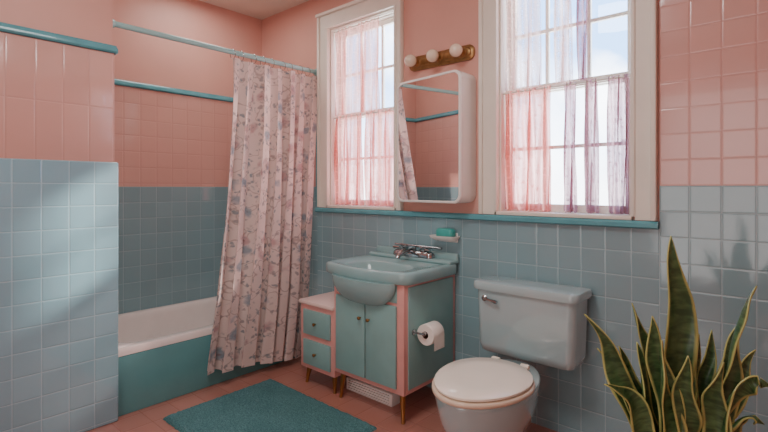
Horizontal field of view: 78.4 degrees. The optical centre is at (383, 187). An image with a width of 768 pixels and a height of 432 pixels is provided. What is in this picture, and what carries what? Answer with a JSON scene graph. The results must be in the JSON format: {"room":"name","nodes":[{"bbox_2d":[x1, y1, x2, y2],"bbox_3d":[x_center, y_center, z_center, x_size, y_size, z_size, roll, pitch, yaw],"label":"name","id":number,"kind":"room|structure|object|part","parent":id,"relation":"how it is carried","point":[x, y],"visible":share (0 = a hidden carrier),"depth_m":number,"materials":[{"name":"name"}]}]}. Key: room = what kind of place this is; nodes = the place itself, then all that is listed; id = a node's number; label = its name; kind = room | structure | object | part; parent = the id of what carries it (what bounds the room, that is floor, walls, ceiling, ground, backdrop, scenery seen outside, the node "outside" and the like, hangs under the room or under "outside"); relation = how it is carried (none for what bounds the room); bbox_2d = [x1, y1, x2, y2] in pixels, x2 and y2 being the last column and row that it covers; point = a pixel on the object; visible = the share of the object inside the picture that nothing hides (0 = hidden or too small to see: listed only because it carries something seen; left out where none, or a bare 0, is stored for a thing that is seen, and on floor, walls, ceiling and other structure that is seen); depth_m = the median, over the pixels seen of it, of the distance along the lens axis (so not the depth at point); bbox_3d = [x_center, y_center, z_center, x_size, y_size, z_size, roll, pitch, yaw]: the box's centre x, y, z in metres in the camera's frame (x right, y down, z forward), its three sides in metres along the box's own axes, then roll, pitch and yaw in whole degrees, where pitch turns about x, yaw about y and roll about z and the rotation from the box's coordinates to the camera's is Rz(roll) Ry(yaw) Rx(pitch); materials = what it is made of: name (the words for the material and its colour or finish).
{"room":"bathroom","nodes":[
{"label":"bathroom","id":0,"kind":"room"},
{"bbox_2d":[0,0,117,431],"bbox_3d":[-2.556,-0.122,2.071,1.006,2.785,2.215,0,0,41],"label":"wall","id":1,"kind":"structure","parent":0,"point":[59,171],"depth_m":2.36,"materials":[{"name":"blue tile"}]},
{"bbox_2d":[0,22,116,53],"bbox_3d":[-2.185,-0.750,1.734,0.028,0.040,2.202,0,0,41],"label":"trim","id":2,"kind":"structure","parent":1,"relation":"attached to","point":[4,27],"depth_m":2.35,"materials":[{"name":"teal tile"}]},
{"bbox_2d":[113,19,316,75],"bbox_3d":[-1.024,-0.915,3.169,0.076,0.076,1.510,0,0,41],"label":"shower curtain rod","id":3,"kind":"object","parent":1,"relation":"attached to","point":[116,24],"visible":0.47,"depth_m":3.01,"materials":[{"name":"metal"}]},
{"bbox_2d":[207,49,316,375],"bbox_3d":[-0.813,0.149,3.307,0.206,2.172,1.008,0,0,41],"label":"shower curtain","id":4,"kind":"object","parent":3,"relation":"hanging from","point":[264,273],"visible":0.98,"depth_m":3.28,"materials":[{"name":"fabric"}]},
{"bbox_2d":[113,0,261,313],"bbox_3d":[-1.655,-0.122,3.728,0.160,2.785,1.510,0,0,41],"label":"wall","id":5,"kind":"structure","parent":0,"point":[172,151],"depth_m":3.64,"materials":[{"name":"pink tile"}]},
{"bbox_2d":[114,79,232,101],"bbox_3d":[-1.587,-0.750,3.680,0.026,0.040,1.470,0,0,41],"label":"trim","id":6,"kind":"structure","parent":5,"relation":"attached to","point":[116,81],"depth_m":3.61,"materials":[{"name":"teal tile"}]},
{"bbox_2d":[199,0,308,19],"bbox_3d":[-0.709,-1.565,1.462,4.800,0.100,4.050,0,0,41],"label":"ceiling","id":7,"kind":"structure","parent":0,"point":[259,9],"depth_m":3.91,"materials":[{"name":"paint"}]},
{"bbox_2d":[86,356,557,431],"bbox_3d":[-0.709,1.320,1.462,4.800,0.100,4.050,0,0,41],"label":"floor","id":8,"kind":"structure","parent":0,"point":[421,412],"depth_m":2.76,"materials":[{"name":"tile"}]},
{"bbox_2d":[118,296,294,416],"bbox_3d":[-1.295,1.081,3.409,0.797,0.378,1.484,0,0,41],"label":"bathtub","id":9,"kind":"object","parent":8,"relation":"on","point":[163,351],"visible":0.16,"depth_m":2.91,"materials":[{"name":"ceramic"}]},
{"bbox_2d":[118,296,216,356],"bbox_3d":[-1.295,1.051,3.409,0.797,0.318,1.484,0,0,41],"label":"basin","id":10,"kind":"object","parent":9,"relation":"in","point":[184,329],"depth_m":3.33,"materials":[{"name":"ceramic"}]},
{"bbox_2d":[163,379,376,431],"bbox_3d":[-0.625,1.256,2.532,0.956,0.024,0.714,0,0,41],"label":"bath mat","id":11,"kind":"object","parent":8,"relation":"on","point":[269,405],"visible":1,"depth_m":2.58,"materials":[{"name":"teal fabric"}]},
{"bbox_2d":[298,291,340,393],"bbox_3d":[-0.279,0.998,3.150,0.336,0.547,0.521,0,0,41],"label":"base cabinet","id":12,"kind":"object","parent":8,"relation":"on","point":[317,311],"visible":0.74,"depth_m":2.96,"materials":[{"name":"pink paint"}]},
{"bbox_3d":[-0.490,1.215,3.088,0.041,0.114,0.041,0,0,41],"label":"leg","id":13,"kind":"part","parent":12,"relation":"part of","materials":[{"name":"brown wood"}]},
{"bbox_3d":[-0.424,0.859,2.971,0.256,0.158,0.016,0,0,41],"label":"drawer","id":14,"kind":"part","parent":12,"relation":"part of","materials":[{"name":"teal paint"}]},
{"bbox_3d":[-0.424,1.051,2.971,0.256,0.158,0.016,0,0,41],"label":"drawer","id":15,"kind":"part","parent":12,"relation":"part of","materials":[{"name":"teal paint"}]},
{"bbox_3d":[-0.305,1.215,2.925,0.041,0.114,0.041,0,0,41],"label":"leg","id":16,"kind":"part","parent":12,"relation":"part of","materials":[{"name":"brown wood"}]},
{"bbox_2d":[347,376,399,406],"bbox_3d":[-0.069,1.232,2.880,0.380,0.075,0.098,0,0,41],"label":"floor vent","id":17,"kind":"object","parent":8,"relation":"in","point":[383,396],"visible":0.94,"depth_m":2.82,"materials":[{"name":"white metal"}]},
{"bbox_2d":[334,274,454,423],"bbox_3d":[0.055,0.895,2.847,0.550,0.754,0.533,0,0,41],"label":"vanity cabinet","id":18,"kind":"object","parent":8,"relation":"on","point":[376,346],"visible":0.73,"depth_m":2.64,"materials":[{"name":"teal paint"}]},
{"bbox_3d":[-0.248,1.190,2.861,0.041,0.164,0.041,0,0,41],"label":"leg","id":19,"kind":"part","parent":18,"relation":"part of","materials":[{"name":"brown wood"}]},
{"bbox_3d":[-0.197,0.858,2.754,0.240,0.445,0.016,0,0,41],"label":"door","id":20,"kind":"part","parent":18,"relation":"part of","materials":[{"name":"teal paint"}]},
{"bbox_3d":[-0.017,0.858,2.595,0.223,0.445,0.016,0,0,41],"label":"door","id":21,"kind":"part","parent":18,"relation":"part of","materials":[{"name":"teal paint"}]},
{"bbox_2d":[326,245,458,305],"bbox_3d":[0.017,0.526,2.845,0.665,0.260,0.589,0,0,41],"label":"sink","id":22,"kind":"object","parent":18,"relation":"in","point":[371,279],"visible":0.99,"depth_m":2.70,"materials":[{"name":"blue ceramic"}]},
{"bbox_2d":[326,255,456,285],"bbox_3d":[0.028,0.519,2.857,0.665,0.136,0.557,0,0,41],"label":"basin","id":23,"kind":"object","parent":22,"relation":"in","point":[378,270],"depth_m":2.75,"materials":[{"name":"blue ceramic"}]},
{"bbox_2d":[393,243,442,258],"bbox_3d":[0.152,0.398,2.926,0.370,0.076,0.207,0,0,41],"label":"faucet","id":24,"kind":"object","parent":22,"relation":"on","point":[410,250],"visible":1,"depth_m":2.92,"materials":[{"name":"silver metal"}]},
{"bbox_3d":[0.105,0.388,3.051,0.088,0.029,0.052,0,0,41],"label":"handle","id":25,"kind":"part","parent":24,"relation":"part of","materials":[{"name":"silver metal"}]},
{"bbox_3d":[0.136,0.398,2.931,0.053,0.076,0.193,0,0,41],"label":"spout","id":26,"kind":"part","parent":24,"relation":"part of","materials":[{"name":"silver metal"}]},
{"bbox_3d":[0.188,0.413,2.989,0.310,0.038,0.066,0,0,41],"label":"plate","id":27,"kind":"part","parent":24,"relation":"part of","materials":[{"name":"silver metal"}]},
{"bbox_3d":[0.260,0.388,2.915,0.088,0.029,0.052,0,0,41],"label":"handle","id":28,"kind":"part","parent":24,"relation":"part of","materials":[{"name":"silver metal"}]},
{"bbox_3d":[-0.106,0.573,2.680,0.469,0.095,0.006,0,0,41],"label":"panel","id":29,"kind":"part","parent":18,"relation":"part of","materials":[{"name":"teal paint"}]},
{"bbox_3d":[0.102,1.190,2.552,0.041,0.164,0.041,0,0,41],"label":"leg","id":30,"kind":"part","parent":18,"relation":"part of","materials":[{"name":"brown wood"}]},
{"bbox_2d":[412,329,427,336],"bbox_3d":[0.233,0.780,2.574,0.078,0.031,0.167,0,0,41],"label":"paper holder","id":31,"kind":"object","parent":18,"relation":"attached to","point":[414,332],"visible":0.48,"depth_m":2.52,"materials":[{"name":"silver metal"}]},
{"bbox_3d":[0.186,0.780,2.526,0.072,0.031,0.032,0,0,41],"label":"arm","id":32,"kind":"part","parent":31,"relation":"part of","materials":[{"name":"silver metal"}]},
{"bbox_2d":[417,321,443,350],"bbox_3d":[0.254,0.796,2.557,0.112,0.131,0.100,0,0,41],"label":"toilet paper roll","id":33,"kind":"object","parent":31,"relation":"hanging from","point":[435,330],"visible":0.97,"depth_m":2.52,"materials":[{"name":"paper"}]},
{"bbox_3d":[0.272,0.810,2.683,0.008,0.550,0.430,0,0,41],"label":"panel","id":34,"kind":"part","parent":18,"relation":"part of","materials":[{"name":"teal paint"}]},
{"bbox_2d":[432,275,591,431],"bbox_3d":[0.547,0.881,2.195,0.558,0.778,0.863,0,0,41],"label":"toilet","id":35,"kind":"object","parent":8,"relation":"on","point":[535,321],"visible":1,"depth_m":2.22,"materials":[{"name":"ceramic"}]},
{"bbox_3d":[0.428,0.858,2.068,0.418,0.021,0.515,0,0,41],"label":"seat","id":36,"kind":"part","parent":35,"relation":"part of","materials":[{"name":"white plastic"}]},
{"bbox_3d":[0.432,0.833,2.072,0.400,0.020,0.503,0,0,41],"label":"lid","id":37,"kind":"part","parent":35,"relation":"part of","materials":[{"name":"white plastic"}]},
{"bbox_3d":[0.480,1.069,2.128,0.398,0.401,0.646,0,0,41],"label":"bowl","id":38,"kind":"part","parent":35,"relation":"part of","materials":[{"name":"ceramic"}]},
{"bbox_3d":[0.548,0.581,2.457,0.025,0.035,0.100,0,0,-41],"label":"flush lever","id":39,"kind":"part","parent":35,"relation":"part of","materials":[{"name":"silver metal"}]},
{"bbox_3d":[0.756,0.703,2.432,0.524,0.331,0.212,0,0,41],"label":"tank","id":40,"kind":"part","parent":35,"relation":"part of","materials":[{"name":"ceramic"}]},
{"bbox_3d":[0.754,0.515,2.429,0.558,0.047,0.238,0,0,41],"label":"tank lid","id":41,"kind":"part","parent":35,"relation":"part of","materials":[{"name":"ceramic"}]},
{"bbox_2d":[584,236,767,431],"bbox_3d":[0.813,0.702,1.313,0.444,1.137,0.360,0,0,30],"label":"snake plant","id":42,"kind":"object","parent":8,"relation":"on","point":[676,392],"visible":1,"depth_m":1.28,"materials":[{"name":"green plant"}]},
{"bbox_2d":[262,0,767,431],"bbox_3d":[0.588,-0.122,2.845,4.690,2.785,0.160,0,0,41],"label":"wall","id":43,"kind":"structure","parent":0,"point":[713,54],"depth_m":2.17,"materials":[{"name":"blue tile"}]},
{"bbox_2d":[316,129,316,206],"bbox_3d":[-0.525,-0.290,3.721,0.026,0.880,0.022,0,0,41],"label":"trim","id":44,"kind":"structure","parent":43,"relation":"attached to","point":[316,129],"depth_m":3.71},
{"bbox_2d":[315,0,403,210],"bbox_3d":[-0.149,-0.602,3.470,0.866,1.506,0.200,0,0,41],"label":"window","id":45,"kind":"structure","parent":43,"relation":"in","point":[354,12],"depth_m":3.62,"materials":[{"name":"beige paint"}]},
{"bbox_3d":[-0.125,0.141,3.459,0.676,0.020,0.184,0,0,41],"label":"sill","id":46,"kind":"part","parent":45,"relation":"part of","materials":[{"name":"beige paint"}]},
{"bbox_2d":[334,13,393,32],"bbox_3d":[-0.144,-1.205,3.438,0.648,0.011,0.012,0,0,41],"label":"curtain rod","id":47,"kind":"object","parent":45,"relation":"attached to","point":[391,13],"visible":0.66,"depth_m":3.40,"materials":[{"name":"beige paint"}]},
{"bbox_2d":[335,18,379,115],"bbox_3d":[-0.207,-0.884,3.494,0.470,0.663,0.042,0,0,41],"label":"sheer curtain","id":48,"kind":"object","parent":47,"relation":"hanging from","point":[368,78],"visible":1,"depth_m":3.49,"materials":[{"name":"white fabric"}]},
{"bbox_2d":[334,109,393,118],"bbox_3d":[-0.144,-0.540,3.438,0.648,0.011,0.012,0,0,41],"label":"curtain rod","id":49,"kind":"object","parent":45,"relation":"attached to","point":[390,109],"visible":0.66,"depth_m":3.44,"materials":[{"name":"beige paint"}]},
{"bbox_2d":[334,113,363,204],"bbox_3d":[-0.271,-0.211,3.551,0.301,0.678,0.042,0,0,41],"label":"sheer curtain","id":50,"kind":"object","parent":49,"relation":"hanging from","point":[350,164],"visible":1,"depth_m":3.54,"materials":[{"name":"fabric"}]},
{"bbox_2d":[364,109,393,205],"bbox_3d":[-0.022,-0.211,3.330,0.314,0.678,0.042,0,0,41],"label":"sheer curtain","id":51,"kind":"object","parent":49,"relation":"hanging from","point":[382,194],"visible":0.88,"depth_m":3.33,"materials":[{"name":"fabric"}]},
{"bbox_3d":[-0.110,-0.221,3.477,0.648,0.702,0.030,0,0,41],"label":"sash","id":52,"kind":"part","parent":45,"relation":"part of","materials":[{"name":"beige paint"}]},
{"bbox_3d":[-0.087,-0.874,3.502,0.648,0.687,0.030,0,0,41],"label":"sash","id":53,"kind":"part","parent":45,"relation":"part of","materials":[{"name":"beige paint"}]},
{"bbox_2d":[369,245,458,264],"bbox_3d":[0.176,0.427,3.025,0.657,0.062,0.110,0,0,41],"label":"backsplash","id":54,"kind":"structure","parent":43,"relation":"attached to","point":[444,258],"depth_m":2.92,"materials":[{"name":"blue ceramic"}]},
{"bbox_2d":[397,70,475,203],"bbox_3d":[0.291,-0.295,2.903,0.538,0.770,0.164,0,0,41],"label":"medicine cabinet","id":55,"kind":"object","parent":43,"relation":"attached to","point":[436,114],"visible":1,"depth_m":2.80,"materials":[{"name":"white mirror"}]},
{"bbox_2d":[404,43,474,71],"bbox_3d":[0.314,-0.810,2.905,0.490,0.092,0.132,0,0,41],"label":"wall light","id":56,"kind":"object","parent":43,"relation":"attached to","point":[457,53],"visible":1,"depth_m":2.88,"materials":[{"name":"gold metal"}]},
{"bbox_3d":[0.169,-0.810,2.998,0.078,0.078,0.078,0,0,41],"label":"bulb","id":57,"kind":"part","parent":56,"relation":"part of","materials":[{"name":"white glass"}]},
{"bbox_2d":[413,57,420,67],"bbox_3d":[0.203,-0.810,3.036,0.072,0.072,0.032,0,0,41],"label":"socket","id":58,"kind":"object","parent":56,"relation":"attached to","point":[418,59],"depth_m":3.02,"materials":[{"name":"gold metal"}]},
{"bbox_3d":[0.296,-0.810,2.885,0.078,0.078,0.078,0,0,41],"label":"bulb","id":59,"kind":"part","parent":56,"relation":"part of","materials":[{"name":"white glass"}]},
{"bbox_2d":[435,52,442,63],"bbox_3d":[0.330,-0.810,2.923,0.072,0.072,0.032,0,0,41],"label":"socket","id":60,"kind":"object","parent":56,"relation":"attached to","point":[440,54],"depth_m":2.91,"materials":[{"name":"gold metal"}]},
{"bbox_3d":[0.423,-0.810,2.772,0.078,0.078,0.078,0,0,41],"label":"bulb","id":61,"kind":"part","parent":56,"relation":"part of","materials":[{"name":"white glass"}]},
{"bbox_2d":[458,47,466,58],"bbox_3d":[0.457,-0.810,2.811,0.072,0.072,0.032,0,0,41],"label":"socket","id":62,"kind":"object","parent":56,"relation":"attached to","point":[463,55],"depth_m":2.80,"materials":[{"name":"gold metal"}]},
{"bbox_2d":[429,233,459,242],"bbox_3d":[0.368,0.302,2.869,0.190,0.060,0.095,0,0,41],"label":"soap dish","id":63,"kind":"object","parent":43,"relation":"attached to","point":[438,238],"visible":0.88,"depth_m":2.83,"materials":[{"name":"white ceramic"}]},
{"bbox_2d":[436,228,455,236],"bbox_3d":[0.375,0.273,2.862,0.120,0.053,0.060,0,0,41],"label":"soap bar","id":64,"kind":"object","parent":63,"relation":"in","point":[447,232],"visible":0.84,"depth_m":2.83,"materials":[{"name":"teal wax"}]},
{"bbox_2d":[315,207,659,228],"bbox_3d":[0.358,0.170,2.928,2.376,0.036,0.040,0,0,41],"label":"trim","id":65,"kind":"structure","parent":43,"relation":"attached to","point":[640,224],"depth_m":2.61,"materials":[{"name":"teal tile"}]},
{"bbox_2d":[478,0,657,220],"bbox_3d":[0.948,-0.602,2.499,0.932,1.506,0.200,0,0,41],"label":"window","id":66,"kind":"structure","parent":43,"relation":"in","point":[642,15],"depth_m":2.46,"materials":[{"name":"beige paint"}]},
{"bbox_3d":[0.956,0.141,2.503,0.699,0.020,0.184,0,0,41],"label":"sill","id":67,"kind":"part","parent":66,"relation":"part of","materials":[{"name":"beige paint"}]},
{"bbox_2d":[503,74,629,94],"bbox_3d":[0.937,-0.540,2.482,0.671,0.011,0.012,0,0,41],"label":"curtain rod","id":68,"kind":"object","parent":66,"relation":"attached to","point":[616,77],"visible":0.66,"depth_m":2.46,"materials":[{"name":"beige paint"}]},
{"bbox_2d":[505,85,550,211],"bbox_3d":[0.792,-0.211,2.611,0.274,0.678,0.042,0,0,41],"label":"sheer curtain","id":69,"kind":"object","parent":68,"relation":"hanging from","point":[534,156],"visible":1,"depth_m":2.60,"materials":[{"name":"fabric"}]},
{"bbox_2d":[563,82,577,212],"bbox_3d":[0.969,-0.211,2.454,0.070,0.678,0.042,0,0,41],"label":"sheer curtain","id":70,"kind":"object","parent":68,"relation":"hanging from","point":[570,188],"visible":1,"depth_m":2.45,"materials":[{"name":"fabric"}]},
{"bbox_2d":[584,78,598,212],"bbox_3d":[1.050,-0.211,2.383,0.065,0.678,0.042,0,0,41],"label":"sheer curtain","id":71,"kind":"object","parent":68,"relation":"hanging from","point":[591,118],"visible":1,"depth_m":2.38,"materials":[{"name":"fabric"}]},
{"bbox_2d":[607,74,629,213],"bbox_3d":[1.143,-0.211,2.299,0.095,0.678,0.041,0,0,41],"label":"sheer curtain","id":72,"kind":"object","parent":68,"relation":"hanging from","point":[618,113],"visible":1,"depth_m":2.30,"materials":[{"name":"fabric"}]},
{"bbox_3d":[0.971,-0.221,2.520,0.671,0.702,0.030,0,0,41],"label":"sash","id":73,"kind":"part","parent":66,"relation":"part of","materials":[{"name":"beige paint"}]},
{"bbox_3d":[0.994,-0.874,2.546,0.671,0.687,0.030,0,0,41],"label":"sash","id":74,"kind":"part","parent":66,"relation":"part of","materials":[{"name":"beige paint"}]},
{"bbox_3d":[0.937,-1.205,2.482,0.671,0.011,0.012,0,0,41],"label":"curtain rod","id":75,"kind":"object","parent":66,"relation":"attached to","visible":0},
{"bbox_2d":[505,0,541,90],"bbox_3d":[0.773,-0.884,2.627,0.222,0.663,0.041,0,0,41],"label":"sheer curtain","id":76,"kind":"object","parent":75,"relation":"hanging from","point":[527,62],"visible":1,"depth_m":2.62,"materials":[{"name":"white fabric"}]},
{"bbox_2d":[554,0,572,83],"bbox_3d":[0.941,-0.884,2.479,0.095,0.663,0.042,0,0,41],"label":"sheer curtain","id":77,"kind":"object","parent":75,"relation":"hanging from","point":[565,71],"visible":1,"depth_m":2.48,"materials":[{"name":"white fabric"}]},
{"bbox_2d":[576,0,587,79],"bbox_3d":[1.016,-0.884,2.412,0.055,0.663,0.042,0,0,41],"label":"sheer curtain","id":78,"kind":"object","parent":75,"relation":"hanging from","point":[581,11],"visible":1,"depth_m":2.41,"materials":[{"name":"fabric"}]}
]}

